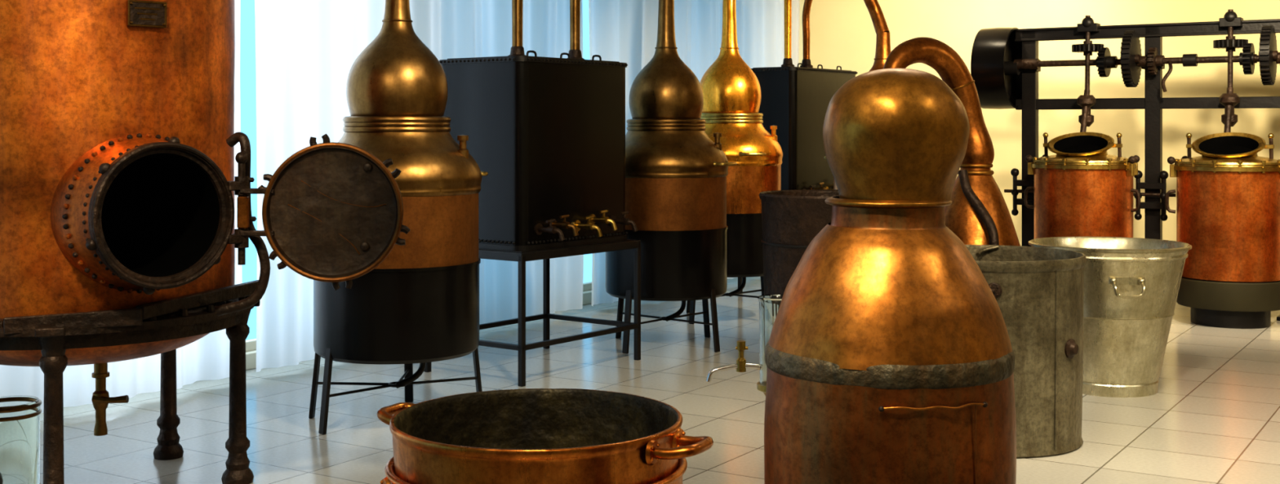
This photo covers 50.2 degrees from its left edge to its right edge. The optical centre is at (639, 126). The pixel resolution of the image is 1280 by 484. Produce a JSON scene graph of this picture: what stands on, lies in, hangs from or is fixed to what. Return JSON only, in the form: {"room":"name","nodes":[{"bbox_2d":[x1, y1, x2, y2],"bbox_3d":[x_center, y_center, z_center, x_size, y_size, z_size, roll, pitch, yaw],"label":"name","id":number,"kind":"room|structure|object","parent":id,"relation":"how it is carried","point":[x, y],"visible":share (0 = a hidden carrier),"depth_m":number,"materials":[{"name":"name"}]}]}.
{"room":"processing plant","nodes":[
{"label":"processing plant","id":0,"kind":"room"},
{"bbox_2d":[245,289,591,370],"bbox_3d":[-3.430,-0.200,7.015,0.203,3.400,18.000,0,0,32],"label":"wall","id":1,"kind":"structure","parent":0,"point":[251,356],"depth_m":8.47,"materials":[{"name":"white paint"}]},
{"bbox_2d":[245,338,256,351],"bbox_3d":[-2.626,-0.100,8.282,0.060,3.000,2.740,0,0,32],"label":"window","id":2,"kind":"structure","parent":1,"relation":"in","point":[251,344],"depth_m":8.54,"materials":[{"name":"white paint"}]},
{"bbox_2d":[582,281,591,291],"bbox_3d":[-1.019,-0.100,10.815,0.061,3.000,2.740,0,0,32],"label":"window","id":3,"kind":"structure","parent":1,"relation":"in","point":[587,286],"depth_m":11.67,"materials":[{"name":"white paint"}]},
{"bbox_2d":[40,276,1279,483],"bbox_3d":[0.995,1.550,4.385,10.500,0.100,18.300,0,0,32],"label":"floor","id":4,"kind":"structure","parent":0,"point":[1213,416],"depth_m":7.25,"materials":[{"name":"tile"}]},
{"bbox_2d":[0,395,41,483],"bbox_3d":[-2.570,1.308,5.550,0.260,0.385,0.260,0,0,0],"label":"glass jar","id":5,"kind":"object","parent":4,"relation":"on","point":[20,415],"visible":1,"depth_m":5.48,"materials":[{"name":"white"}]},
{"bbox_2d":[0,0,410,483],"bbox_3d":[-2.069,-0.055,5.386,2.066,3.109,1.415,0,0,41],"label":"vessel","id":6,"kind":"object","parent":4,"relation":"on","point":[119,239],"visible":1,"depth_m":5.15,"materials":[{"name":"copper"},{"name":"dark iron"}]},
{"bbox_2d":[308,0,525,434],"bbox_3d":[-1.186,0.040,7.572,0.889,2.922,2.013,0,0,7],"label":"copper still","id":7,"kind":"object","parent":4,"relation":"on","point":[420,304],"visible":0.88,"depth_m":6.73,"materials":[{"name":"gold metal"}]},
{"bbox_2d":[424,50,640,386],"bbox_3d":[-0.607,0.522,8.538,0.933,1.956,1.145,0,0,37],"label":"tank","id":8,"kind":"object","parent":4,"relation":"on","point":[548,134],"visible":0.91,"depth_m":8.20,"materials":[{"name":"black metal"}]},
{"bbox_2d":[377,388,713,483],"bbox_3d":[-0.301,1.163,3.900,0.998,0.679,0.848,0,0,0],"label":"cauldron","id":9,"kind":"object","parent":4,"relation":"on","point":[522,436],"visible":1,"depth_m":4.00,"materials":[{"name":"orange metal"}]},
{"bbox_2d":[566,0,737,353],"bbox_3d":[0.004,0.040,9.350,1.227,2.922,0.861,0,0,-16],"label":"copper still","id":10,"kind":"object","parent":4,"relation":"on","point":[676,175],"visible":0.92,"depth_m":9.07,"materials":[{"name":"gold metal"}]},
{"bbox_2d":[686,0,794,324],"bbox_3d":[0.805,-0.063,11.331,0.834,3.127,2.204,0,0,10],"label":"copper still","id":11,"kind":"object","parent":4,"relation":"on","point":[731,91],"visible":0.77,"depth_m":10.44,"materials":[{"name":"gold metal"}]},
{"bbox_2d":[706,294,782,395],"bbox_3d":[0.415,1.061,5.000,0.350,0.878,0.180,0,0,0],"label":"receiver","id":12,"kind":"object","parent":4,"relation":"on","point":[769,304],"visible":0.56,"depth_m":4.97,"materials":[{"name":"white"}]},
{"bbox_2d":[737,62,857,292],"bbox_3d":[1.561,0.465,12.592,0.733,2.070,1.305,0,0,37],"label":"tank","id":13,"kind":"object","parent":4,"relation":"on","point":[796,100],"visible":0.36,"depth_m":12.16,"materials":[{"name":"black metal"}]},
{"bbox_2d":[759,189,839,294],"bbox_3d":[1.170,0.951,8.300,0.892,1.099,0.892,0,0,0],"label":"tub","id":14,"kind":"object","parent":4,"relation":"on","point":[791,220],"visible":0.28,"depth_m":8.03,"materials":[{"name":"metal"}]},
{"bbox_2d":[800,0,890,189],"bbox_3d":[1.818,0.080,11.491,0.818,2.842,2.023,0,0,-12],"label":"copper pipe","id":15,"kind":"object","parent":4,"relation":"on","point":[882,38],"visible":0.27,"depth_m":10.90,"materials":[{"name":"metal"}]},
{"bbox_2d":[764,68,1016,483],"bbox_3d":[0.553,0.686,3.048,0.551,1.632,0.555,0,0,0],"label":"copper still","id":16,"kind":"object","parent":4,"relation":"on","point":[890,357],"visible":1,"depth_m":2.88,"materials":[{"name":"orange metal"}]},
{"bbox_2d":[883,36,1020,245],"bbox_3d":[1.963,0.466,8.777,1.100,2.074,0.753,0,0,0],"label":"copper still","id":17,"kind":"object","parent":4,"relation":"on","point":[978,213],"visible":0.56,"depth_m":8.67,"materials":[{"name":"orange metal"}]},
{"bbox_2d":[964,244,1086,458],"bbox_3d":[1.690,1.053,6.600,0.884,0.896,0.918,0,0,0],"label":"barrel","id":18,"kind":"object","parent":4,"relation":"on","point":[1038,292],"visible":0.56,"depth_m":6.20,"materials":[{"name":"metal"}]},
{"bbox_2d":[1024,132,1140,239],"bbox_3d":[3.570,0.772,11.010,0.918,1.457,0.804,0,0,32],"label":"copper vat","id":19,"kind":"object","parent":4,"relation":"on","point":[1082,189],"visible":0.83,"depth_m":10.72,"materials":[{"name":"copper"},{"name":"aged brass"},{"name":"dark iron"}]},
{"bbox_2d":[1028,236,1191,397],"bbox_3d":[2.685,1.082,7.830,0.886,0.836,0.929,0,0,0],"label":"bucket","id":20,"kind":"object","parent":4,"relation":"on","point":[1131,285],"visible":0.72,"depth_m":7.53,"materials":[{"name":"metal"}]},
{"bbox_2d":[970,9,1279,320],"bbox_3d":[4.416,0.290,10.820,3.542,2.421,0.700,0,0,34],"label":"machine","id":21,"kind":"object","parent":4,"relation":"on","point":[1006,64],"visible":0.93,"depth_m":11.15,"materials":[{"name":"black paint"}]},
{"bbox_2d":[1164,132,1279,328],"bbox_3d":[4.500,0.772,10.420,0.918,1.457,0.804,0,0,32],"label":"copper vat","id":22,"kind":"object","parent":4,"relation":"on","point":[1228,196],"visible":0.98,"depth_m":10.12,"materials":[{"name":"copper"},{"name":"aged brass"},{"name":"dark iron"}]},
{"bbox_2d":[799,0,1279,246],"bbox_3d":[5.793,-0.200,11.938,10.500,3.400,0.202,0,0,32],"label":"wall","id":23,"kind":"structure","parent":0,"point":[842,33],"depth_m":12.88,"materials":[{"name":"beige paint"}]},
{"bbox_3d":[0.995,-1.950,4.385,10.500,0.100,18.300,0,0,32],"label":"ceiling","id":24,"kind":"structure","parent":0,"visible":0},
{"bbox_2d":[0,364,44,413],"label":"curtain","id":25,"kind":"object","parent":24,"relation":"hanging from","point":[15,380],"depth_m":6.81,"materials":[{"name":"fabric"}]},
{"bbox_2d":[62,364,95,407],"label":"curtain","id":26,"kind":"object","parent":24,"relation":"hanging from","point":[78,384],"depth_m":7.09,"materials":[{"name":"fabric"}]},
{"bbox_2d":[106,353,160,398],"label":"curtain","id":27,"kind":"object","parent":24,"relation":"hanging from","point":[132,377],"depth_m":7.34,"materials":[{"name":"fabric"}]},
{"bbox_2d":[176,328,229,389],"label":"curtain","id":28,"kind":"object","parent":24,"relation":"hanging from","point":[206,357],"depth_m":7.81,"materials":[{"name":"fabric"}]},
{"bbox_2d":[234,0,240,133],"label":"curtain","id":29,"kind":"object","parent":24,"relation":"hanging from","point":[237,2],"depth_m":7.93,"materials":[{"name":"fabric"}]},
{"bbox_2d":[256,235,315,372],"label":"curtain","id":30,"kind":"object","parent":24,"relation":"hanging from","point":[285,312],"depth_m":8.27,"materials":[{"name":"fabric"}]},
{"bbox_2d":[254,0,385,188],"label":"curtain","id":31,"kind":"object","parent":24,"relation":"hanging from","point":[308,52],"depth_m":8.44,"materials":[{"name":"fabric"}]},
{"bbox_2d":[408,0,511,60],"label":"curtain","id":32,"kind":"object","parent":24,"relation":"hanging from","point":[450,28],"depth_m":9.69,"materials":[{"name":"fabric"}]},
{"bbox_2d":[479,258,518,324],"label":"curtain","id":33,"kind":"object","parent":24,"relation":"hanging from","point":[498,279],"depth_m":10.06,"materials":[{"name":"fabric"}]},
{"bbox_2d":[522,0,569,58],"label":"curtain","id":34,"kind":"object","parent":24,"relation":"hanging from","point":[545,23],"depth_m":10.46,"materials":[{"name":"fabric"}]},
{"bbox_2d":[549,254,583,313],"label":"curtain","id":35,"kind":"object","parent":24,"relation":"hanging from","point":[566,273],"depth_m":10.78,"materials":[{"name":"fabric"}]},
{"bbox_2d":[591,252,618,306],"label":"curtain","id":36,"kind":"object","parent":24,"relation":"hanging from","point":[599,295],"depth_m":11.20,"materials":[{"name":"fabric"}]},
{"bbox_2d":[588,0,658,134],"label":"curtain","id":37,"kind":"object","parent":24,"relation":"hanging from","point":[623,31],"depth_m":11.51,"materials":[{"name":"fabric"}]},
{"bbox_2d":[674,0,722,82],"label":"curtain","id":38,"kind":"object","parent":24,"relation":"hanging from","point":[698,24],"depth_m":12.60,"materials":[{"name":"fabric"}]},
{"bbox_2d":[736,0,784,68],"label":"curtain","id":39,"kind":"object","parent":24,"relation":"hanging from","point":[760,24],"depth_m":13.47,"materials":[{"name":"fabric"}]},
{"bbox_2d":[791,0,799,66],"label":"wall","id":40,"kind":"structure","parent":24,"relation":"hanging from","point":[795,33],"depth_m":14.10,"materials":[{"name":"paint"}]}
]}

